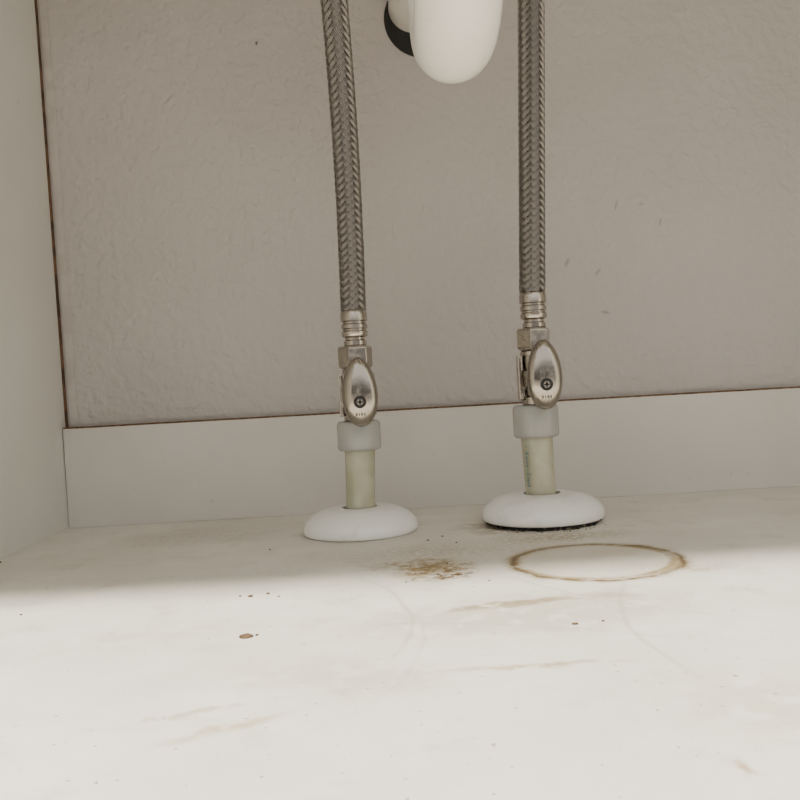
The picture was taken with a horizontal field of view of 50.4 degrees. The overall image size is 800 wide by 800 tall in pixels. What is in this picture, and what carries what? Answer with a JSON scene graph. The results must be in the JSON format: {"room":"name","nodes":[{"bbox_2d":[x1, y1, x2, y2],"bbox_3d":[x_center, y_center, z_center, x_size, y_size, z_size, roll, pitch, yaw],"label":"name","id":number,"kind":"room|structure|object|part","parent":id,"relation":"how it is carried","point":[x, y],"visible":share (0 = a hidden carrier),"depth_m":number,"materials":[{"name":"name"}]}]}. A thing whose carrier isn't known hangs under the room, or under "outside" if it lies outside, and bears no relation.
{"room":"under-sink cabinet","nodes":[
{"label":"under-sink cabinet","id":0,"kind":"room"},
{"bbox_2d":[0,0,68,559],"bbox_3d":[-0.321,-0.228,0.423,0.024,0.700,0.665,-3,1,-1],"label":"panel","id":1,"kind":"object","parent":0,"point":[33,487],"depth_m":0.70,"materials":[{"name":"paint"}]},
{"bbox_2d":[0,486,799,799],"bbox_3d":[0.165,0.104,0.445,0.946,0.018,0.680,-3,1,-1],"label":"floor","id":2,"kind":"structure","parent":0,"point":[127,672],"depth_m":0.35,"materials":[{"name":"laminate"}]},
{"bbox_2d":[0,524,605,638],"bbox_3d":[-0.067,0.106,0.505,0.441,0.002,0.251,-3,1,-1],"label":"debris","id":3,"kind":"object","parent":2,"relation":"on","point":[247,635],"visible":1,"depth_m":0.39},
{"bbox_2d":[337,419,380,508],"bbox_3d":[-0.030,0.059,0.654,0.034,0.086,0.034,-3,1,-1],"label":"pipe","id":4,"kind":"object","parent":2,"relation":"on","point":[359,445],"visible":0.86,"depth_m":0.64,"materials":[{"name":"grey plastic"}]},
{"bbox_2d":[338,345,377,426],"bbox_3d":[-0.032,-0.011,0.642,0.030,0.061,0.047,-3,1,-1],"label":"shutoff valve","id":5,"kind":"object","parent":4,"relation":"on","point":[358,393],"visible":1,"depth_m":0.62,"materials":[{"name":"silver metal"}]},
{"bbox_2d":[320,0,367,345],"bbox_3d":[-0.048,-0.315,0.612,0.030,0.549,0.088,-3,1,5],"label":"supply hose","id":6,"kind":"object","parent":5,"relation":"attached to","point":[335,13],"visible":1,"depth_m":0.63,"materials":[{"name":"silver metal"}]},
{"bbox_2d":[303,502,417,541],"bbox_3d":[-0.031,0.091,0.655,0.088,0.020,0.088,-3,1,-1],"label":"cover plate","id":7,"kind":"object","parent":2,"relation":"on","point":[338,523],"visible":0.91,"depth_m":0.62,"materials":[{"name":"white plastic"}]},
{"bbox_2d":[512,404,558,494],"bbox_3d":[0.106,0.049,0.653,0.035,0.090,0.035,-3,1,-1],"label":"pipe","id":8,"kind":"object","parent":2,"relation":"on","point":[536,427],"visible":0.84,"depth_m":0.64,"materials":[{"name":"grey plastic"}]},
{"bbox_2d":[525,446,531,486],"bbox_3d":[0.097,0.050,0.644,0.001,0.031,0.005,-4,2,-40],"label":"print","id":9,"kind":"object","parent":8,"relation":"attached to","point":[528,449],"depth_m":0.64,"materials":[{"name":"teal"}]},
{"bbox_2d":[516,327,562,409],"bbox_3d":[0.104,-0.024,0.640,0.029,0.062,0.048,-3,1,-1],"label":"shutoff valve","id":10,"kind":"object","parent":8,"relation":"on","point":[538,365],"visible":1,"depth_m":0.62,"materials":[{"name":"silver metal"}]},
{"bbox_2d":[518,0,546,327],"bbox_3d":[0.100,-0.327,0.633,0.027,0.543,0.054,-4,1,-36],"label":"supply hose","id":11,"kind":"object","parent":10,"relation":"attached to","point":[531,19],"visible":1,"depth_m":0.64,"materials":[{"name":"silver metal"}]},
{"bbox_3d":[0.106,-0.019,0.622,0.026,0.052,0.010,-3,1,-1],"label":"oval handle","id":12,"kind":"part","parent":10,"relation":"part of","materials":[{"name":"silver metal"}]},
{"bbox_2d":[482,489,604,531],"bbox_3d":[0.110,0.082,0.653,0.093,0.022,0.093,-3,1,-1],"label":"cover plate","id":13,"kind":"object","parent":2,"relation":"on","point":[567,509],"visible":0.87,"depth_m":0.62,"materials":[{"name":"white plastic"}]},
{"bbox_2d":[37,0,799,426],"bbox_3d":[0.140,-0.276,0.773,1.110,0.730,0.012,-3,1,-1],"label":"wall","id":14,"kind":"structure","parent":0,"point":[194,137],"depth_m":0.77,"materials":[{"name":"paint"}]},
{"bbox_2d":[34,0,68,427],"bbox_3d":[-0.327,-0.280,0.758,0.022,0.611,0.005,-3,1,-1],"label":"trim","id":15,"kind":"structure","parent":14,"relation":"attached to","point":[35,1],"depth_m":0.76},
{"bbox_2d":[63,388,799,527],"bbox_3d":[0.158,0.044,0.766,0.910,0.088,0.014,-3,1,-1],"label":"cabinet back rail","id":16,"kind":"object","parent":14,"relation":"attached to","point":[720,441],"depth_m":0.76,"materials":[{"name":"plastic"}]},
{"bbox_2d":[63,386,799,428],"bbox_3d":[0.155,0.000,0.766,0.910,0.001,0.013,-3,1,-1],"label":"trim","id":17,"kind":"structure","parent":14,"relation":"attached to","point":[793,386],"depth_m":0.76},
{"bbox_2d":[384,0,502,83],"bbox_3d":[0.020,-0.389,0.573,0.070,0.424,0.390,-3,1,-1],"label":"drain p trap","id":18,"kind":"object","parent":14,"relation":"attached to","point":[451,41],"visible":1,"depth_m":0.43,"materials":[{"name":"white plastic"}]}
]}

